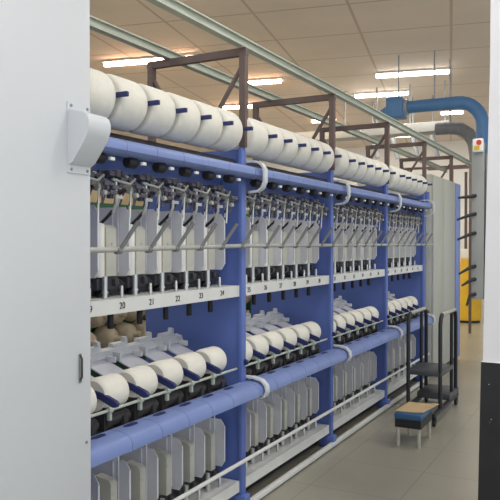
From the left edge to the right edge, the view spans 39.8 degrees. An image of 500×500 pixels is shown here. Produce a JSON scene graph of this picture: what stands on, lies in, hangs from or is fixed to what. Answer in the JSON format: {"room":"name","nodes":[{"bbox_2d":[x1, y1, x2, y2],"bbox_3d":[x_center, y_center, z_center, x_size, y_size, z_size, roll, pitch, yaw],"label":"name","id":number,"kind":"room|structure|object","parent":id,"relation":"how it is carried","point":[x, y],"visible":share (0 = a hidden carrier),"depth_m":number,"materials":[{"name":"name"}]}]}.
{"room":"textile factory","nodes":[
{"label":"textile factory","id":0,"kind":"room"},
{"bbox_2d":[90,0,490,151],"bbox_3d":[0.696,-3.038,8.674,17.000,0.100,24.000,0,1,28],"label":"ceiling","id":1,"kind":"structure","parent":0,"point":[342,43],"depth_m":10.29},
{"bbox_2d":[102,53,196,66],"bbox_3d":[-1.570,-2.964,10.798,1.600,0.090,0.140,0,1,16],"label":"ceiling light","id":2,"kind":"object","parent":1,"relation":"attached to","point":[143,60],"visible":0.48,"depth_m":10.85,"materials":[{"name":"white plastic"}]},
{"bbox_2d":[223,103,251,109],"bbox_3d":[-0.191,-3.001,14.427,0.900,0.090,0.140,0,1,16],"label":"ceiling light","id":3,"kind":"object","parent":1,"relation":"attached to","point":[230,106],"visible":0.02,"depth_m":14.44,"materials":[{"name":"white"}]},
{"bbox_2d":[248,77,283,84],"bbox_3d":[0.216,-2.979,12.223,0.750,0.090,0.140,0,1,16],"label":"ceiling light","id":4,"kind":"object","parent":1,"relation":"attached to","point":[279,79],"visible":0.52,"depth_m":12.17,"materials":[{"name":"white plastic"}]},
{"bbox_2d":[297,80,464,141],"bbox_3d":[2.381,-2.406,12.883,3.684,1.250,0.400,0,1,28],"label":"duct","id":5,"kind":"object","parent":1,"relation":"hanging from","point":[425,128],"visible":0.37,"depth_m":12.68,"materials":[{"name":"metal"}]},
{"bbox_2d":[354,90,408,97],"bbox_3d":[2.527,-2.989,13.253,1.050,0.090,0.140,0,1,16],"label":"ceiling light","id":6,"kind":"object","parent":1,"relation":"attached to","point":[401,92],"visible":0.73,"depth_m":13.22,"materials":[{"name":"white plastic"}]},
{"bbox_2d":[375,67,448,78],"bbox_3d":[2.735,-2.972,11.610,1.250,0.090,0.140,0,1,16],"label":"ceiling light","id":7,"kind":"object","parent":1,"relation":"attached to","point":[419,72],"visible":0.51,"depth_m":11.58,"materials":[{"name":"white plastic"}]},
{"bbox_2d":[372,95,451,158],"bbox_3d":[2.624,-2.403,14.001,2.893,1.279,0.200,0,1,28],"label":"cable tray","id":8,"kind":"object","parent":1,"relation":"hanging from","point":[432,137],"visible":0.24,"depth_m":13.64,"materials":[{"name":"grey metal"}]},
{"bbox_2d":[374,50,488,199],"bbox_3d":[2.729,-1.631,10.435,1.702,2.750,0.320,0,1,28],"label":"duct","id":9,"kind":"object","parent":1,"relation":"hanging from","point":[397,108],"visible":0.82,"depth_m":10.29,"materials":[{"name":"metal"}]},
{"bbox_2d":[440,109,463,114],"bbox_3d":[4.413,-3.008,15.078,0.500,0.090,0.140,0,1,16],"label":"ceiling light","id":10,"kind":"object","parent":1,"relation":"attached to","point":[460,111],"visible":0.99,"depth_m":15.04,"materials":[{"name":"white"}]},
{"bbox_2d":[435,59,475,212],"bbox_3d":[3.276,-1.760,10.821,0.714,2.500,0.200,0,1,28],"label":"duct","id":11,"kind":"object","parent":1,"relation":"hanging from","point":[441,128],"visible":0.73,"depth_m":10.74,"materials":[{"name":"metal"}]},
{"bbox_2d":[114,300,483,499],"bbox_3d":[0.696,1.562,8.721,17.000,0.100,24.000,0,1,28],"label":"floor","id":12,"kind":"structure","parent":0,"point":[368,464],"depth_m":5.10,"materials":[{"name":"concrete"}]},
{"bbox_2d":[0,0,110,499],"bbox_3d":[-1.638,0.266,2.392,1.655,2.620,1.564,0,1,28],"label":"tall cabinet","id":13,"kind":"object","parent":12,"relation":"on","point":[51,140],"visible":1,"depth_m":2.52,"materials":[{"name":"white metal"}]},
{"bbox_2d":[67,101,110,174],"bbox_3d":[-0.618,-0.430,2.647,0.105,0.270,0.130,0,1,28],"label":"hood","id":14,"kind":"object","parent":13,"relation":"attached to","point":[88,133],"depth_m":2.62,"materials":[{"name":"grey metal"}]},
{"bbox_2d":[90,185,250,410],"bbox_3d":[-0.489,0.370,7.926,0.650,2.300,8.500,0,1,28],"label":"machine","id":15,"kind":"object","parent":12,"relation":"on","point":[107,203],"visible":0.02,"depth_m":6.47,"materials":[{"name":"paint"}]},
{"bbox_2d":[90,315,106,328],"bbox_3d":[-1.343,0.581,6.099,0.256,0.232,0.230,0,1,25],"label":"dusty bobbin","id":16,"kind":"object","parent":15,"relation":"hanging from","point":[98,321],"visible":0.16,"depth_m":6.04,"materials":[{"name":"beige fabric"}]},
{"bbox_2d":[93,325,120,348],"bbox_3d":[-1.270,0.798,6.240,0.255,0.232,0.230,0,1,20],"label":"dusty bobbin","id":17,"kind":"object","parent":15,"relation":"hanging from","point":[104,335],"visible":0.56,"depth_m":6.17,"materials":[{"name":"beige fabric"}]},
{"bbox_2d":[105,312,127,324],"bbox_3d":[-1.226,0.578,6.319,0.255,0.230,0.232,0,1,36],"label":"dusty bobbin","id":18,"kind":"object","parent":15,"relation":"hanging from","point":[118,318],"visible":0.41,"depth_m":6.26,"materials":[{"name":"fabric"}]},
{"bbox_2d":[114,322,141,342],"bbox_3d":[-1.143,0.789,6.479,0.256,0.229,0.232,0,1,18],"label":"dusty bobbin","id":19,"kind":"object","parent":15,"relation":"hanging from","point":[128,330],"visible":0.69,"depth_m":6.42,"materials":[{"name":"beige fabric"}]},
{"bbox_2d":[125,310,145,321],"bbox_3d":[-1.083,0.574,6.588,0.258,0.232,0.229,0,1,21],"label":"dusty bobbin","id":20,"kind":"object","parent":15,"relation":"hanging from","point":[132,316],"visible":0.14,"depth_m":6.52,"materials":[{"name":"fabric"}]},
{"bbox_2d":[132,320,145,336],"bbox_3d":[-1.017,0.791,6.711,0.256,0.232,0.229,0,1,22],"label":"dusty bobbin","id":21,"kind":"object","parent":15,"relation":"hanging from","point":[139,327],"visible":0.14,"depth_m":6.63,"materials":[{"name":"beige fabric"}]},
{"bbox_2d":[90,91,435,499],"bbox_3d":[0.415,0.406,5.631,0.894,2.273,6.069,0,1,28],"label":"machine","id":22,"kind":"object","parent":12,"relation":"on","point":[314,247],"visible":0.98,"depth_m":4.17,"materials":[{"name":"blue paint"}]},
{"bbox_2d":[91,387,96,413],"bbox_3d":[-0.777,0.667,3.002,0.160,0.160,0.184,0,1,28],"label":"yarn bobbin","id":23,"kind":"object","parent":22,"relation":"on","point":[93,395],"visible":0.09,"depth_m":3.02,"materials":[{"name":"fabric"}]},
{"bbox_2d":[90,68,115,117],"bbox_3d":[-0.722,-0.665,2.954,0.238,0.238,0.208,0,1,28],"label":"package","id":24,"kind":"object","parent":22,"relation":"on","point":[102,89],"visible":0.27,"depth_m":2.91,"materials":[{"name":"fabric"}]},
{"bbox_2d":[95,473,116,499],"bbox_3d":[-0.678,1.177,3.256,0.098,0.225,0.045,0,1,28],"label":"pot","id":25,"kind":"object","parent":22,"relation":"on","point":[108,484],"depth_m":3.24,"materials":[{"name":"grey plastic"}]},
{"bbox_2d":[91,373,128,411],"bbox_3d":[-0.670,0.663,3.202,0.160,0.160,0.184,0,1,28],"label":"yarn bobbin","id":26,"kind":"object","parent":22,"relation":"on","point":[114,385],"visible":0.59,"depth_m":3.15,"materials":[{"name":"white yarn"}]},
{"bbox_2d":[104,224,116,275],"bbox_3d":[-0.685,-0.002,3.232,0.098,0.245,0.073,0,1,28],"label":"pot","id":27,"kind":"object","parent":22,"relation":"on","point":[110,239],"depth_m":3.20,"materials":[{"name":"white plastic"}]},
{"bbox_2d":[106,74,147,131],"bbox_3d":[-0.614,-0.670,3.155,0.238,0.238,0.208,0,1,28],"label":"package","id":28,"kind":"object","parent":22,"relation":"on","point":[129,112],"visible":0.54,"depth_m":3.09,"materials":[{"name":"fabric"}]},
{"bbox_2d":[127,460,145,499],"bbox_3d":[-0.573,1.175,3.454,0.098,0.225,0.045,0,1,28],"label":"pot","id":29,"kind":"object","parent":22,"relation":"on","point":[138,470],"depth_m":3.43,"materials":[{"name":"grey plastic"}]},
{"bbox_2d":[118,365,157,397],"bbox_3d":[-0.562,0.658,3.402,0.160,0.160,0.184,0,1,28],"label":"yarn bobbin","id":30,"kind":"object","parent":22,"relation":"on","point":[145,377],"visible":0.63,"depth_m":3.35,"materials":[{"name":"white yarn"}]},
{"bbox_2d":[135,226,144,273],"bbox_3d":[-0.579,-0.004,3.429,0.098,0.245,0.073,0,1,28],"label":"pot","id":31,"kind":"object","parent":22,"relation":"on","point":[140,231],"depth_m":3.40,"materials":[{"name":"white plastic"}]},
{"bbox_2d":[127,83,175,137],"bbox_3d":[-0.506,-0.675,3.356,0.238,0.238,0.208,0,1,28],"label":"package","id":32,"kind":"object","parent":22,"relation":"on","point":[158,120],"visible":0.52,"depth_m":3.29,"materials":[{"name":"fabric"}]},
{"bbox_2d":[154,448,170,495],"bbox_3d":[-0.467,1.173,3.651,0.098,0.225,0.045,0,1,28],"label":"pot","id":33,"kind":"object","parent":22,"relation":"on","point":[164,457],"depth_m":3.63,"materials":[{"name":"grey plastic"}]},
{"bbox_2d":[147,358,182,388],"bbox_3d":[-0.455,0.654,3.603,0.160,0.160,0.184,0,1,28],"label":"yarn bobbin","id":34,"kind":"object","parent":22,"relation":"on","point":[171,369],"visible":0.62,"depth_m":3.55,"materials":[{"name":"fabric"}]},
{"bbox_2d":[161,226,170,272],"bbox_3d":[-0.473,-0.006,3.627,0.098,0.245,0.073,0,1,28],"label":"pot","id":35,"kind":"object","parent":22,"relation":"on","point":[166,236],"depth_m":3.60,"materials":[{"name":"white plastic"}]},
{"bbox_2d":[156,92,200,142],"bbox_3d":[-0.398,-0.680,3.557,0.238,0.238,0.208,0,1,28],"label":"package","id":36,"kind":"object","parent":22,"relation":"on","point":[185,126],"visible":0.55,"depth_m":3.49,"materials":[{"name":"fabric"}]},
{"bbox_2d":[179,438,193,482],"bbox_3d":[-0.361,1.171,3.849,0.098,0.225,0.045,0,1,28],"label":"pot","id":37,"kind":"object","parent":22,"relation":"on","point":[188,446],"depth_m":3.82,"materials":[{"name":"grey plastic"}]},
{"bbox_2d":[172,352,205,380],"bbox_3d":[-0.347,0.650,3.803,0.160,0.160,0.184,0,1,28],"label":"yarn bobbin","id":38,"kind":"object","parent":22,"relation":"on","point":[194,362],"visible":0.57,"depth_m":3.75,"materials":[{"name":"fabric"}]},
{"bbox_2d":[185,227,193,270],"bbox_3d":[-0.367,-0.008,3.824,0.098,0.245,0.073,0,1,28],"label":"pot","id":39,"kind":"object","parent":22,"relation":"on","point":[189,240],"depth_m":3.79,"materials":[{"name":"white plastic"}]},
{"bbox_2d":[147,47,248,147],"bbox_3d":[-0.336,-0.906,4.290,0.724,0.605,0.040,0,1,28],"label":"gantry","id":40,"kind":"object","parent":22,"relation":"on","point":[242,53],"visible":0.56,"depth_m":4.17,"materials":[{"name":"brown metal"}]},
{"bbox_2d":[183,100,222,147],"bbox_3d":[-0.291,-0.685,3.757,0.238,0.238,0.208,0,1,28],"label":"package","id":41,"kind":"object","parent":22,"relation":"on","point":[209,131],"visible":0.47,"depth_m":3.69,"materials":[{"name":"fabric"}]},
{"bbox_2d":[201,428,214,470],"bbox_3d":[-0.255,1.169,4.046,0.098,0.225,0.045,0,1,28],"label":"pot","id":42,"kind":"object","parent":22,"relation":"on","point":[209,435],"depth_m":4.02,"materials":[{"name":"grey plastic"}]},
{"bbox_2d":[207,228,214,269],"bbox_3d":[-0.262,-0.010,4.022,0.098,0.245,0.073,0,1,28],"label":"pot","id":43,"kind":"object","parent":22,"relation":"on","point":[210,252],"depth_m":4.00,"materials":[{"name":"white plastic"}]},
{"bbox_2d":[196,346,226,373],"bbox_3d":[-0.240,0.646,4.003,0.160,0.160,0.184,0,1,28],"label":"yarn bobbin","id":44,"kind":"object","parent":22,"relation":"on","point":[216,356],"visible":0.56,"depth_m":3.95,"materials":[{"name":"fabric"}]},
{"bbox_2d":[205,107,242,151],"bbox_3d":[-0.183,-0.690,3.958,0.238,0.238,0.208,0,1,28],"label":"package","id":45,"kind":"object","parent":22,"relation":"on","point":[231,135],"visible":0.43,"depth_m":3.89,"materials":[{"name":"fabric"}]},
{"bbox_2d":[246,341,252,360],"bbox_3d":[-0.086,0.641,4.291,0.160,0.160,0.184,0,1,28],"label":"yarn bobbin","id":46,"kind":"object","parent":22,"relation":"on","point":[249,351],"visible":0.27,"depth_m":4.29,"materials":[{"name":"fabric"}]},
{"bbox_2d":[232,116,267,157],"bbox_3d":[-0.028,-0.696,4.247,0.238,0.238,0.208,0,1,28],"label":"package","id":47,"kind":"object","parent":22,"relation":"on","point":[257,139],"visible":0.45,"depth_m":4.17,"materials":[{"name":"fabric"}]},
{"bbox_2d":[249,410,257,445],"bbox_3d":[0.004,1.165,4.528,0.098,0.225,0.045,0,1,28],"label":"pot","id":48,"kind":"object","parent":22,"relation":"on","point":[254,415],"depth_m":4.50,"materials":[{"name":"grey plastic"}]},
{"bbox_2d":[252,230,257,266],"bbox_3d":[-0.003,-0.015,4.504,0.098,0.245,0.073,0,1,28],"label":"pot","id":49,"kind":"object","parent":22,"relation":"on","point":[254,234],"depth_m":4.48,"materials":[{"name":"white plastic"}]},
{"bbox_2d":[246,335,268,359],"bbox_3d":[0.020,0.639,4.488,0.160,0.160,0.184,0,1,28],"label":"yarn bobbin","id":50,"kind":"object","parent":22,"relation":"on","point":[258,343],"visible":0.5,"depth_m":4.43,"materials":[{"name":"fabric"}]},
{"bbox_2d":[251,122,283,160],"bbox_3d":[0.077,-0.698,4.444,0.238,0.238,0.208,0,1,28],"label":"package","id":51,"kind":"object","parent":22,"relation":"on","point":[274,147],"visible":0.38,"depth_m":4.37,"materials":[{"name":"fabric"}]},
{"bbox_2d":[265,403,272,437],"bbox_3d":[0.109,1.163,4.725,0.098,0.225,0.045,0,1,28],"label":"pot","id":52,"kind":"object","parent":22,"relation":"on","point":[269,407],"depth_m":4.69,"materials":[{"name":"grey plastic"}]},
{"bbox_2d":[268,231,273,265],"bbox_3d":[0.103,-0.017,4.701,0.098,0.245,0.073,0,1,28],"label":"pot","id":53,"kind":"object","parent":22,"relation":"on","point":[271,249],"depth_m":4.68,"materials":[{"name":"white plastic"}]},
{"bbox_2d":[259,331,283,354],"bbox_3d":[0.126,0.637,4.686,0.160,0.160,0.184,0,1,28],"label":"yarn bobbin","id":54,"kind":"object","parent":22,"relation":"on","point":[273,338],"visible":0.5,"depth_m":4.63,"materials":[{"name":"fabric"}]},
{"bbox_2d":[266,127,297,164],"bbox_3d":[0.183,-0.700,4.641,0.238,0.238,0.208,0,1,28],"label":"package","id":55,"kind":"object","parent":22,"relation":"on","point":[289,151],"visible":0.41,"depth_m":4.57,"materials":[{"name":"fabric"}]},
{"bbox_2d":[280,397,286,429],"bbox_3d":[0.215,1.161,4.923,0.098,0.225,0.045,0,1,28],"label":"pot","id":56,"kind":"object","parent":22,"relation":"on","point":[284,402],"depth_m":4.89,"materials":[{"name":"grey plastic"}]},
{"bbox_2d":[282,231,286,264],"bbox_3d":[0.209,-0.019,4.899,0.098,0.245,0.073,0,1,28],"label":"pot","id":57,"kind":"object","parent":22,"relation":"on","point":[284,250],"depth_m":4.87,"materials":[{"name":"white plastic"}]},
{"bbox_2d":[274,328,296,349],"bbox_3d":[0.232,0.635,4.883,0.160,0.160,0.184,0,1,28],"label":"yarn bobbin","id":58,"kind":"object","parent":22,"relation":"on","point":[288,335],"visible":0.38,"depth_m":4.82,"materials":[{"name":"fabric"}]},
{"bbox_2d":[252,93,335,169],"bbox_3d":[0.346,-0.919,5.562,0.724,0.605,0.040,0,1,28],"label":"gantry","id":59,"kind":"object","parent":22,"relation":"on","point":[331,112],"visible":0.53,"depth_m":5.44,"materials":[{"name":"brown metal"}]},
{"bbox_2d":[293,391,299,422],"bbox_3d":[0.321,1.159,5.120,0.098,0.225,0.045,0,1,28],"label":"pot","id":60,"kind":"object","parent":22,"relation":"on","point":[297,396],"depth_m":5.09,"materials":[{"name":"grey plastic"}]},
{"bbox_2d":[283,132,310,167],"bbox_3d":[0.289,-0.702,4.839,0.238,0.238,0.208,0,1,28],"label":"package","id":61,"kind":"object","parent":22,"relation":"on","point":[303,154],"visible":0.35,"depth_m":4.77,"materials":[{"name":"fabric"}]},
{"bbox_2d":[295,232,299,263],"bbox_3d":[0.315,-0.021,5.096,0.098,0.245,0.073,0,1,28],"label":"pot","id":62,"kind":"object","parent":22,"relation":"on","point":[297,235],"depth_m":5.06,"materials":[{"name":"white plastic"}]},
{"bbox_2d":[287,324,309,345],"bbox_3d":[0.338,0.633,5.080,0.160,0.160,0.184,0,1,28],"label":"yarn bobbin","id":63,"kind":"object","parent":22,"relation":"on","point":[301,331],"visible":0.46,"depth_m":5.02,"materials":[{"name":"fabric"}]},
{"bbox_2d":[306,386,311,415],"bbox_3d":[0.427,1.157,5.318,0.098,0.225,0.045,0,1,28],"label":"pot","id":64,"kind":"object","parent":22,"relation":"on","point":[309,390],"depth_m":5.29,"materials":[{"name":"grey plastic"}]},
{"bbox_2d":[296,136,322,170],"bbox_3d":[0.395,-0.704,5.036,0.238,0.238,0.208,0,1,28],"label":"package","id":65,"kind":"object","parent":22,"relation":"on","point":[316,157],"visible":0.29,"depth_m":4.96,"materials":[{"name":"fabric"}]},
{"bbox_2d":[308,232,311,262],"bbox_3d":[0.420,-0.023,5.293,0.098,0.245,0.073,0,1,28],"label":"pot","id":66,"kind":"object","parent":22,"relation":"on","point":[309,233],"depth_m":5.26,"materials":[{"name":"white plastic"}]},
{"bbox_2d":[300,321,320,341],"bbox_3d":[0.444,0.631,5.278,0.160,0.160,0.184,0,1,28],"label":"yarn bobbin","id":67,"kind":"object","parent":22,"relation":"on","point":[313,328],"visible":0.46,"depth_m":5.22,"materials":[{"name":"fabric"}]},
{"bbox_2d":[309,140,333,172],"bbox_3d":[0.501,-0.706,5.234,0.238,0.238,0.208,0,1,28],"label":"package","id":68,"kind":"object","parent":22,"relation":"on","point":[327,161],"visible":0.38,"depth_m":5.16,"materials":[{"name":"fabric"}]},
{"bbox_2d":[333,374,337,400],"bbox_3d":[0.685,1.152,5.800,0.098,0.225,0.045,0,1,28],"label":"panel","id":69,"kind":"object","parent":22,"relation":"on","point":[335,376],"depth_m":5.77,"materials":[{"name":"grey plastic"}]},
{"bbox_2d":[334,233,337,260],"bbox_3d":[0.679,-0.028,5.775,0.098,0.245,0.073,0,1,28],"label":"pot","id":70,"kind":"object","parent":22,"relation":"on","point":[335,235],"depth_m":5.75,"materials":[{"name":"plastic"}]},
{"bbox_2d":[326,147,348,176],"bbox_3d":[0.654,-0.709,5.518,0.238,0.238,0.208,0,1,28],"label":"package","id":71,"kind":"object","parent":22,"relation":"on","point":[341,164],"visible":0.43,"depth_m":5.43,"materials":[{"name":"fabric"}]},
{"bbox_2d":[333,315,345,333],"bbox_3d":[0.702,0.627,5.760,0.160,0.160,0.184,0,1,28],"label":"yarn bobbin","id":72,"kind":"object","parent":22,"relation":"on","point":[339,320],"visible":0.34,"depth_m":5.70,"materials":[{"name":"fabric"}]},
{"bbox_2d":[343,370,346,395],"bbox_3d":[0.791,1.150,5.997,0.098,0.225,0.045,0,1,28],"label":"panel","id":73,"kind":"object","parent":22,"relation":"on","point":[345,373],"depth_m":5.96,"materials":[{"name":"plastic"}]},
{"bbox_2d":[344,233,346,260],"bbox_3d":[0.785,-0.030,5.973,0.098,0.245,0.073,0,1,28],"label":"pot","id":74,"kind":"object","parent":22,"relation":"on","point":[345,236],"depth_m":5.95,"materials":[{"name":"plastic"}]},
{"bbox_2d":[337,312,354,330],"bbox_3d":[0.808,0.625,5.957,0.160,0.160,0.184,0,1,28],"label":"yarn bobbin","id":75,"kind":"object","parent":22,"relation":"on","point":[348,317],"visible":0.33,"depth_m":5.90,"materials":[{"name":"fabric"}]},
{"bbox_2d":[335,149,357,178],"bbox_3d":[0.759,-0.711,5.715,0.238,0.238,0.208,0,1,28],"label":"package","id":76,"kind":"object","parent":22,"relation":"on","point":[352,168],"visible":0.29,"depth_m":5.64,"materials":[{"name":"fabric"}]},
{"bbox_2d":[352,366,355,390],"bbox_3d":[0.897,1.148,6.194,0.098,0.225,0.045,0,1,28],"label":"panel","id":77,"kind":"object","parent":22,"relation":"on","point":[354,369],"depth_m":6.17,"materials":[{"name":"plastic"}]},
{"bbox_2d":[352,235,355,259],"bbox_3d":[0.891,-0.032,6.170,0.098,0.245,0.073,0,1,28],"label":"pot","id":78,"kind":"object","parent":22,"relation":"on","point":[354,238],"depth_m":6.15,"materials":[{"name":"plastic"}]},
{"bbox_2d":[319,122,389,183],"bbox_3d":[1.028,-0.932,6.833,0.724,0.605,0.040,0,1,28],"label":"gantry","id":79,"kind":"object","parent":22,"relation":"on","point":[386,125],"visible":0.51,"depth_m":6.71,"materials":[{"name":"brown metal"}]},
{"bbox_2d":[90,15,446,172],"bbox_3d":[0.700,-1.260,6.647,0.048,0.056,10.800,0,1,28],"label":"overhead track","id":80,"kind":"object","parent":79,"relation":"on","point":[100,26],"visible":0.52,"depth_m":4.79,"materials":[{"name":"grey metal"}]},
{"bbox_2d":[146,0,471,166],"bbox_3d":[1.176,-1.258,6.392,0.048,0.056,10.800,0,1,28],"label":"overhead track","id":81,"kind":"object","parent":79,"relation":"on","point":[177,8],"visible":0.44,"depth_m":4.53,"materials":[{"name":"grey metal"}]},
{"bbox_2d":[346,310,362,327],"bbox_3d":[0.914,0.623,6.155,0.160,0.160,0.184,0,1,28],"label":"yarn bobbin","id":82,"kind":"object","parent":22,"relation":"on","point":[357,315],"visible":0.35,"depth_m":6.09,"materials":[{"name":"fabric"}]},
{"bbox_2d":[344,152,366,180],"bbox_3d":[0.865,-0.713,5.913,0.238,0.238,0.208,0,1,28],"label":"package","id":83,"kind":"object","parent":22,"relation":"on","point":[361,170],"visible":0.29,"depth_m":5.84,"materials":[{"name":"fabric"}]},
{"bbox_2d":[361,362,363,386],"bbox_3d":[1.003,1.146,6.392,0.098,0.225,0.045,0,1,28],"label":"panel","id":84,"kind":"object","parent":22,"relation":"on","point":[362,365],"depth_m":6.36,"materials":[{"name":"plastic"}]},
{"bbox_2d":[361,234,363,259],"bbox_3d":[0.996,-0.034,6.367,0.098,0.245,0.073,0,1,28],"label":"pot","id":85,"kind":"object","parent":22,"relation":"on","point":[362,240],"depth_m":6.34,"materials":[{"name":"plastic"}]},
{"bbox_2d":[356,308,370,324],"bbox_3d":[1.020,0.621,6.352,0.160,0.160,0.184,0,1,28],"label":"yarn bobbin","id":86,"kind":"object","parent":22,"relation":"on","point":[366,314],"visible":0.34,"depth_m":6.29,"materials":[{"name":"fabric"}]},
{"bbox_2d":[353,155,374,182],"bbox_3d":[0.971,-0.715,6.110,0.238,0.238,0.208,0,1,28],"label":"package","id":87,"kind":"object","parent":22,"relation":"on","point":[370,172],"visible":0.25,"depth_m":6.04,"materials":[{"name":"fabric"}]},
{"bbox_2d":[369,234,371,258],"bbox_3d":[1.102,-0.036,6.565,0.098,0.245,0.073,0,1,28],"label":"pot","id":88,"kind":"object","parent":22,"relation":"on","point":[370,241],"depth_m":6.54,"materials":[{"name":"plastic"}]},
{"bbox_2d":[364,306,378,321],"bbox_3d":[1.126,0.619,6.549,0.160,0.160,0.184,0,1,28],"label":"yarn bobbin","id":89,"kind":"object","parent":22,"relation":"on","point":[374,312],"visible":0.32,"depth_m":6.49,"materials":[{"name":"fabric"}]},
{"bbox_2d":[361,158,382,184],"bbox_3d":[1.077,-0.717,6.308,0.238,0.238,0.208,0,1,28],"label":"package","id":90,"kind":"object","parent":22,"relation":"on","point":[378,174],"visible":0.28,"depth_m":6.23,"materials":[{"name":"fabric"}]},
{"bbox_2d":[370,161,389,186],"bbox_3d":[1.183,-0.719,6.505,0.238,0.238,0.208,0,1,28],"label":"package","id":91,"kind":"object","parent":22,"relation":"on","point":[386,175],"visible":0.22,"depth_m":6.43,"materials":[{"name":"fabric"}]},
{"bbox_2d":[388,165,399,188],"bbox_3d":[1.335,-0.722,6.790,0.238,0.238,0.208,0,1,28],"label":"package","id":92,"kind":"object","parent":22,"relation":"on","point":[394,178],"visible":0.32,"depth_m":6.69,"materials":[{"name":"fabric"}]},
{"bbox_2d":[388,300,400,313],"bbox_3d":[1.490,0.612,7.229,0.160,0.160,0.184,0,1,28],"label":"yarn bobbin","id":93,"kind":"object","parent":22,"relation":"on","point":[396,304],"visible":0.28,"depth_m":7.17,"materials":[{"name":"fabric"}]},
{"bbox_2d":[365,141,426,192],"bbox_3d":[1.710,-0.945,8.105,0.724,0.605,0.040,0,1,28],"label":"gantry","id":94,"kind":"object","parent":22,"relation":"on","point":[368,148],"visible":0.52,"depth_m":7.98,"materials":[{"name":"brown metal"}]},
{"bbox_2d":[388,167,405,190],"bbox_3d":[1.441,-0.724,6.987,0.238,0.238,0.208,0,1,28],"label":"package","id":95,"kind":"object","parent":22,"relation":"on","point":[402,180],"visible":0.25,"depth_m":6.92,"materials":[{"name":"fabric"}]},
{"bbox_2d":[396,169,411,191],"bbox_3d":[1.547,-0.726,7.184,0.238,0.238,0.208,0,1,28],"label":"package","id":96,"kind":"object","parent":22,"relation":"on","point":[408,182],"visible":0.25,"depth_m":7.11,"materials":[{"name":"fabric"}]},
{"bbox_2d":[400,171,416,193],"bbox_3d":[1.653,-0.728,7.382,0.238,0.238,0.208,0,1,28],"label":"package","id":97,"kind":"object","parent":22,"relation":"on","point":[412,187],"visible":0.24,"depth_m":7.31,"materials":[{"name":"fabric"}]},
{"bbox_2d":[405,173,422,194],"bbox_3d":[1.759,-0.730,7.579,0.238,0.238,0.208,0,1,28],"label":"package","id":98,"kind":"object","parent":22,"relation":"on","point":[419,185],"visible":0.23,"depth_m":7.51,"materials":[{"name":"fabric"}]},
{"bbox_2d":[413,174,427,195],"bbox_3d":[1.865,-0.732,7.777,0.238,0.238,0.208,0,1,28],"label":"package","id":99,"kind":"object","parent":22,"relation":"on","point":[424,186],"visible":0.19,"depth_m":7.70,"materials":[{"name":"fabric"}]},
{"bbox_2d":[358,174,459,363],"bbox_3d":[2.118,0.298,9.069,0.965,2.420,1.480,0,1,28],"label":"tall cabinet","id":100,"kind":"object","parent":12,"relation":"on","point":[442,294],"visible":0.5,"depth_m":8.61,"materials":[{"name":"grey metal"}]},
{"bbox_2d":[399,155,452,180],"bbox_3d":[2.385,-1.076,9.364,0.724,0.369,0.040,0,1,28],"label":"gantry","id":101,"kind":"object","parent":100,"relation":"on","point":[401,160],"visible":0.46,"depth_m":9.26,"materials":[{"name":"brown metal"}]},
{"bbox_2d":[394,408,432,448],"bbox_3d":[1.319,1.413,5.559,0.215,0.262,0.380,0,1,28],"label":"stool","id":102,"kind":"object","parent":12,"relation":"on","point":[409,420],"visible":0.88,"depth_m":5.42,"materials":[{"name":"wood"},{"name":"blue paint"},{"name":"painted metal"}]},
{"bbox_2d":[395,402,438,412],"bbox_3d":[1.356,1.275,5.584,0.255,0.011,0.380,0,1,28],"label":"cardboard sheet","id":103,"kind":"object","parent":102,"relation":"on","point":[413,407],"visible":1,"depth_m":5.58,"materials":[{"name":"beige cardboard"}]},
{"bbox_2d":[414,192,428,377],"bbox_3d":[1.824,0.406,8.241,0.630,2.180,0.240,0,1,28],"label":"case","id":104,"kind":"object","parent":12,"relation":"on","point":[426,193],"visible":0.14,"depth_m":8.21,"materials":[{"name":"blue paint"}]},
{"bbox_2d":[406,307,458,426],"bbox_3d":[1.692,1.051,6.479,0.326,0.967,1.000,0,1,28],"label":"trolley","id":105,"kind":"object","parent":12,"relation":"on","point":[441,392],"visible":0.87,"depth_m":6.58,"materials":[{"name":"black metal"}]},
{"bbox_2d":[406,362,452,376],"bbox_3d":[1.694,1.119,6.482,0.320,0.040,0.495,0,1,28],"label":"shelf","id":106,"kind":"object","parent":105,"relation":"attached to","point":[421,368],"depth_m":6.36,"materials":[{"name":"metal"}]},
{"bbox_2d":[417,384,457,400],"bbox_3d":[1.839,1.387,6.744,0.310,0.060,0.400,0,1,28],"label":"shelf","id":107,"kind":"object","parent":105,"relation":"attached to","point":[430,391],"depth_m":6.63,"materials":[{"name":"metal"}]},
{"bbox_2d":[405,165,467,248],"bbox_3d":[3.302,-0.192,16.026,3.673,3.259,1.630,0,1,28],"label":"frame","id":108,"kind":"object","parent":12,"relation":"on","point":[415,168],"visible":0.09,"depth_m":14.46,"materials":[{"name":"paint"}]},
{"bbox_2d":[428,166,471,333],"bbox_3d":[3.575,-0.007,12.381,0.772,2.964,0.044,0,1,28],"label":"post","id":109,"kind":"object","parent":12,"relation":"on","point":[455,167],"visible":0.46,"depth_m":12.20,"materials":[{"name":"metal"}]},
{"bbox_2d":[460,249,480,322],"bbox_3d":[4.408,0.719,13.984,0.540,1.481,0.540,0,1,28],"label":"bin","id":110,"kind":"object","parent":12,"relation":"on","point":[464,253],"visible":0.44,"depth_m":13.76,"materials":[{"name":"paint"}]},
{"bbox_2d":[246,140,483,299],"bbox_3d":[6.414,-0.846,19.360,17.000,4.500,0.200,0,1,28],"label":"wall","id":111,"kind":"structure","parent":0,"point":[460,147],"depth_m":19.74,"materials":[{"name":"white paint"}]},
{"bbox_2d":[478,0,499,499],"bbox_3d":[1.492,-0.686,3.505,0.560,4.500,0.560,0,1,28],"label":"column","id":112,"kind":"structure","parent":0,"point":[489,431],"depth_m":3.40,"materials":[{"name":"white paint"}]},
{"bbox_2d":[457,138,485,305],"bbox_3d":[1.106,-0.136,3.449,0.124,0.828,0.114,0,1,28],"label":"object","id":113,"kind":"structure","parent":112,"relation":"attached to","point":[478,210],"depth_m":3.43,"materials":[{"name":"grey paint"}]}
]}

